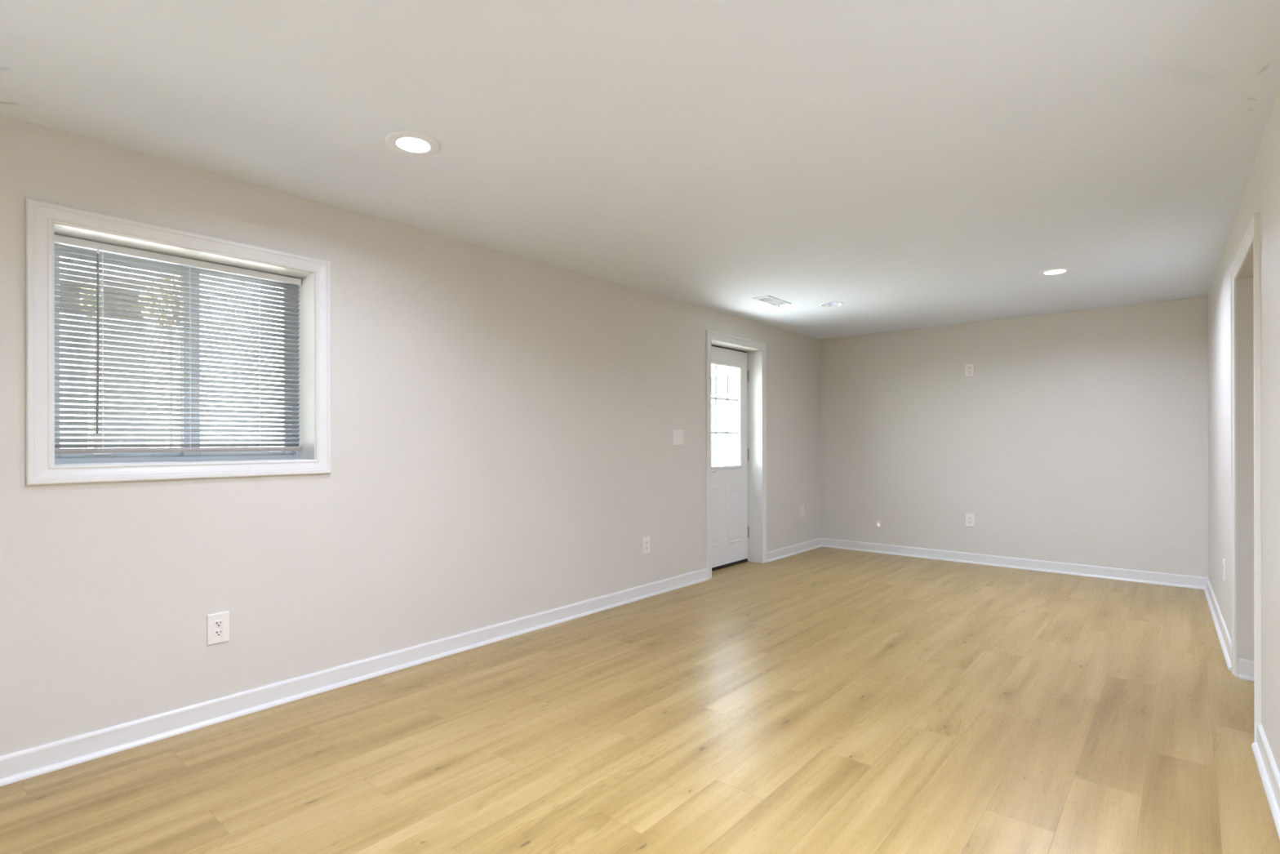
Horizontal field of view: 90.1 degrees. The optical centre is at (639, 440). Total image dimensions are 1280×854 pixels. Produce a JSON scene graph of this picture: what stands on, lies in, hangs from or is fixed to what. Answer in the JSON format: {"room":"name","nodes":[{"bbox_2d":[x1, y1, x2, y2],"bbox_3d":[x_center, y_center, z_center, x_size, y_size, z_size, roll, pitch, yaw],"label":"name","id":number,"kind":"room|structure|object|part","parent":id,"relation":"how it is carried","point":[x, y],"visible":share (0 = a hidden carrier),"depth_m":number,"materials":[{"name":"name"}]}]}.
{"room":"empty basement room","nodes":[
{"label":"empty basement room","id":0,"kind":"room"},
{"bbox_2d":[0,114,820,755],"bbox_3d":[-1.305,0.024,3.424,0.240,2.300,10.103,0,0,41],"label":"wall","id":1,"kind":"structure","parent":0,"point":[503,424],"depth_m":3.21,"materials":[{"name":"beige paint"}]},
{"bbox_2d":[26,197,331,484],"bbox_3d":[-1.900,-0.348,2.713,0.256,1.006,1.047,0,0,41],"label":"window","id":2,"kind":"structure","parent":1,"relation":"in","point":[43,466],"depth_m":2.59,"materials":[{"name":"white paint"}]},
{"bbox_3d":[-2.156,0.051,2.564,0.008,0.006,0.060,0,0,41],"label":"sash pull","id":3,"kind":"part","parent":2,"relation":"part of","materials":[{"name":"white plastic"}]},
{"bbox_3d":[-2.113,-0.348,2.637,0.020,0.832,0.486,0,0,41],"label":"sash","id":4,"kind":"part","parent":2,"relation":"part of","materials":[{"name":"grey plastic"}]},
{"bbox_3d":[-1.980,-0.348,2.777,0.053,0.872,0.915,0,0,41],"label":"frame","id":5,"kind":"part","parent":2,"relation":"part of","materials":[{"name":"grey plastic"}]},
{"bbox_2d":[53,234,302,453],"bbox_3d":[-1.920,-0.366,2.732,0.056,0.828,0.899,0,0,41],"label":"window blind","id":6,"kind":"object","parent":2,"relation":"attached to","point":[58,239],"visible":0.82,"depth_m":2.69,"materials":[{"name":"white plastic"}]},
{"bbox_3d":[-2.119,-0.356,2.520,0.028,0.784,0.006,0,0,41],"label":"ladder cord","id":7,"kind":"part","parent":6,"relation":"part of","materials":[{"name":"white fabric"}]},
{"bbox_3d":[-1.930,0.038,2.740,0.024,0.019,0.887,0,0,41],"label":"rail","id":8,"kind":"part","parent":6,"relation":"part of","materials":[{"name":"white plastic"}]},
{"bbox_3d":[-1.930,-0.356,2.740,0.028,0.784,0.006,0,0,41],"label":"ladder cord","id":9,"kind":"part","parent":6,"relation":"part of","materials":[{"name":"white fabric"}]},
{"bbox_3d":[-1.755,-0.357,2.945,0.028,0.784,0.006,0,0,41],"label":"ladder cord","id":10,"kind":"part","parent":6,"relation":"part of","materials":[{"name":"white fabric"}]},
{"bbox_3d":[-1.833,-0.349,2.930,0.020,0.832,0.443,0,0,41],"label":"sash","id":11,"kind":"part","parent":2,"relation":"part of","materials":[{"name":"grey plastic"}]},
{"bbox_2d":[207,610,229,644],"bbox_3d":[-1.772,0.786,2.685,0.010,0.126,0.080,0,0,41],"label":"wall outlet","id":12,"kind":"object","parent":1,"relation":"attached to","point":[218,624],"visible":1,"depth_m":2.68,"materials":[{"name":"white plastic"}]},
{"bbox_2d":[213,629,223,636],"bbox_3d":[-1.769,0.806,2.683,0.003,0.028,0.034,0,0,41],"label":"receptacle","id":13,"kind":"object","parent":12,"relation":"attached to","point":[217,633],"depth_m":2.68,"materials":[{"name":"white plastic"}]},
{"bbox_2d":[213,619,223,626],"bbox_3d":[-1.769,0.767,2.683,0.003,0.028,0.034,0,0,41],"label":"receptacle","id":14,"kind":"object","parent":12,"relation":"attached to","point":[217,623],"depth_m":2.68,"materials":[{"name":"white plastic"}]},
{"bbox_2d":[0,568,708,786],"bbox_3d":[-1.119,1.127,3.432,0.028,0.094,5.196,0,0,41],"label":"baseboard","id":15,"kind":"structure","parent":1,"relation":"attached to","point":[18,766],"depth_m":2.86,"materials":[{"name":"white paint"}]},
{"bbox_2d":[642,536,649,554],"bbox_3d":[0.050,0.784,4.812,0.010,0.126,0.080,0,0,41],"label":"wall outlet","id":16,"kind":"object","parent":1,"relation":"attached to","point":[646,540],"visible":1,"depth_m":4.80,"materials":[{"name":"white plastic"}]},
{"bbox_2d":[672,429,683,444],"bbox_3d":[0.311,-0.032,5.111,0.019,0.126,0.134,0,0,41],"label":"light switch","id":17,"kind":"object","parent":1,"relation":"attached to","point":[677,434],"visible":1,"depth_m":5.11,"materials":[{"name":"white plastic"}]},
{"bbox_2d":[705,329,766,578],"bbox_3d":[0.799,0.116,5.866,0.258,2.109,0.999,0,0,41],"label":"door","id":18,"kind":"structure","parent":1,"relation":"in","point":[736,495],"depth_m":6.11,"materials":[{"name":"white paint"}]},
{"bbox_3d":[0.774,0.694,5.891,0.006,0.530,0.618,0,0,41],"label":"panel","id":19,"kind":"part","parent":18,"relation":"part of","materials":[{"name":"white paint"}]},
{"bbox_3d":[0.772,-0.233,5.892,0.017,0.997,0.640,0,0,41],"label":"glass moulding","id":20,"kind":"part","parent":18,"relation":"part of","materials":[{"name":"white paint"}]},
{"bbox_2d":[766,537,822,562],"bbox_3d":[1.620,1.122,6.631,0.028,0.094,1.228,0,0,41],"label":"baseboard","id":21,"kind":"structure","parent":1,"relation":"attached to","point":[781,553],"depth_m":6.57,"materials":[{"name":"white paint"}]},
{"bbox_2d":[800,505,804,517],"bbox_3d":[1.718,0.743,6.761,0.008,0.125,0.080,0,0,41],"label":"blank plate","id":22,"kind":"object","parent":1,"relation":"attached to","point":[802,507],"visible":1,"depth_m":6.75,"materials":[{"name":"white plastic"}]},
{"bbox_2d":[0,0,1279,338],"bbox_3d":[0.398,-1.209,1.963,4.750,0.160,10.103,0,0,41],"label":"ceiling","id":23,"kind":"structure","parent":0,"point":[905,164],"depth_m":2.28,"materials":[{"name":"paint"}]},
{"bbox_2d":[385,130,440,155],"bbox_3d":[-0.858,-1.127,2.418,0.200,0.016,0.200,0,0,41],"label":"recessed light","id":24,"kind":"object","parent":23,"relation":"in","point":[406,142],"visible":1,"depth_m":2.41,"materials":[{"name":"white plastic"}]},
{"bbox_2d":[413,198,428,204],"bbox_3d":[-1.032,-1.125,3.004,0.068,0.002,0.068,0,0,41],"label":"ceiling patch","id":25,"kind":"structure","parent":23,"relation":"attached to","point":[418,201],"depth_m":3.00,"materials":[{"name":"paint"}]},
{"bbox_2d":[751,295,791,307],"bbox_3d":[1.063,-1.134,5.146,0.146,0.060,0.378,0,0,41],"label":"ceiling vent","id":26,"kind":"object","parent":23,"relation":"in","point":[769,300],"visible":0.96,"depth_m":5.13,"materials":[{"name":"white metal"}]},
{"bbox_3d":[1.068,-1.129,5.151,0.094,0.010,0.290,0,0,41],"label":"louvre panel","id":27,"kind":"part","parent":26,"relation":"part of","materials":[{"name":"white metal"}]},
{"bbox_2d":[819,301,844,306],"bbox_3d":[1.586,-1.174,5.283,0.200,0.098,0.200,0,0,41],"label":"recessed light","id":28,"kind":"object","parent":23,"relation":"in","point":[828,304],"visible":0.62,"depth_m":5.31,"materials":[{"name":"white plastic"}]},
{"bbox_2d":[1037,266,1072,275],"bbox_3d":[2.766,-1.134,4.259,0.200,0.016,0.200,0,0,41],"label":"recessed light","id":29,"kind":"object","parent":23,"relation":"in","point":[1059,270],"visible":1,"depth_m":4.25,"materials":[{"name":"white plastic"}]},
{"bbox_2d":[0,546,1279,853],"bbox_3d":[0.402,1.171,1.963,4.750,0.001,10.103,0,0,41],"label":"floor","id":30,"kind":"structure","parent":0,"point":[820,700],"depth_m":2.46,"materials":[{"name":"brown wood"}]},
{"bbox_2d":[820,296,1208,577],"bbox_3d":[3.264,0.016,6.096,3.224,2.300,0.100,0,0,41],"label":"wall","id":31,"kind":"structure","parent":0,"point":[1078,437],"depth_m":5.79,"materials":[{"name":"beige paint"}]},
{"bbox_2d":[964,363,973,377],"bbox_3d":[3.155,-0.676,6.116,0.080,0.126,0.010,0,0,41],"label":"wall outlet","id":32,"kind":"object","parent":31,"relation":"attached to","point":[969,368],"visible":1,"depth_m":6.11,"materials":[{"name":"white plastic"}]},
{"bbox_2d":[965,513,974,527],"bbox_3d":[3.160,0.758,6.114,0.080,0.126,0.010,0,0,41],"label":"wall outlet","id":33,"kind":"object","parent":31,"relation":"attached to","point":[970,517],"visible":1,"depth_m":6.11,"materials":[{"name":"white plastic"}]},
{"bbox_2d":[820,537,1207,589],"bbox_3d":[3.224,1.119,6.047,3.224,0.094,0.028,0,0,41],"label":"baseboard","id":34,"kind":"structure","parent":31,"relation":"attached to","point":[1128,575],"depth_m":5.78,"materials":[{"name":"white paint"}]},
{"bbox_2d":[1208,87,1279,773],"bbox_3d":[1.380,0.019,1.125,0.120,2.300,10.110,0,0,39],"label":"wall","id":35,"kind":"structure","parent":0,"point":[1261,193],"depth_m":3.13,"materials":[{"name":"beige paint"}]},
{"bbox_2d":[1204,577,1231,671],"bbox_3d":[3.725,1.118,4.129,0.028,0.094,2.292,0,0,39],"label":"baseboard","id":36,"kind":"structure","parent":35,"relation":"attached to","point":[1224,637],"depth_m":3.90,"materials":[{"name":"white paint"}]},
{"bbox_2d":[1222,558,1226,582],"bbox_3d":[3.427,0.758,3.748,0.010,0.126,0.080,0,0,39],"label":"wall outlet","id":37,"kind":"object","parent":35,"relation":"attached to","point":[1224,559],"visible":1,"depth_m":3.72,"materials":[{"name":"white plastic"}]},
{"bbox_2d":[1231,212,1261,742],"bbox_3d":[2.674,0.148,2.829,0.018,2.039,1.011,0,0,39],"label":"door frame","id":38,"kind":"structure","parent":35,"relation":"attached to","point":[1251,238],"depth_m":2.45,"materials":[{"name":"white paint"}]},
{"bbox_2d":[1251,723,1279,838],"bbox_3d":[0.279,1.125,-0.118,0.028,0.094,6.584,0,0,39],"label":"baseboard","id":39,"kind":"structure","parent":35,"relation":"attached to","point":[1269,773],"depth_m":2.16,"materials":[{"name":"white paint"}]},
{"bbox_3d":[3.453,0.182,2.799,1.000,1.968,0.100,0,0,41],"label":"wall","id":40,"kind":"structure","parent":0,"visible":0},
{"bbox_2d":[1238,657,1253,680],"bbox_3d":[3.334,1.119,2.819,1.010,0.094,0.028,0,0,41],"label":"baseboard","id":41,"kind":"structure","parent":40,"relation":"attached to","point":[1246,667],"depth_m":3.13,"materials":[{"name":"white paint"}]},
{"bbox_3d":[3.330,1.156,2.814,1.010,0.019,0.016,0,0,41],"label":"shoe moulding","id":42,"kind":"part","parent":41,"relation":"part of","materials":[{"name":"white paint"}]},
{"label":"outside","id":43,"kind":"structure","parent":0,"visible":0},
{"bbox_3d":[-21.976,1.367,25.405,59.760,0.190,130.000,0,0,41],"label":"ground","id":44,"kind":"structure","parent":43,"visible":0},
{"bbox_2d":[77,266,105,448],"bbox_3d":[-7.976,-0.704,9.302,0.334,3.904,0.326,0,0,41],"label":"tree","id":45,"kind":"object","parent":44,"relation":"on","point":[90,404],"visible":0.16,"depth_m":9.24,"materials":[{"name":"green plant"}]},
{"bbox_2d":[59,263,178,448],"bbox_3d":[-16.026,-1.144,11.418,8.200,4.810,11.300,0,0,41],"label":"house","id":46,"kind":"structure","parent":44,"relation":"on","point":[80,398],"depth_m":12.99,"materials":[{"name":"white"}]},
{"bbox_2d":[137,272,180,448],"bbox_3d":[-8.603,-0.934,11.647,0.882,4.365,0.862,0,0,41],"label":"tree","id":47,"kind":"object","parent":44,"relation":"on","point":[161,273],"visible":0.14,"depth_m":11.58,"materials":[{"name":"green plant"}]},
{"bbox_2d":[711,368,736,466],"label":"window","id":48,"kind":"structure","parent":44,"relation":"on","point":[721,373],"depth_m":28.39,"materials":[{"name":"white"}]}
]}

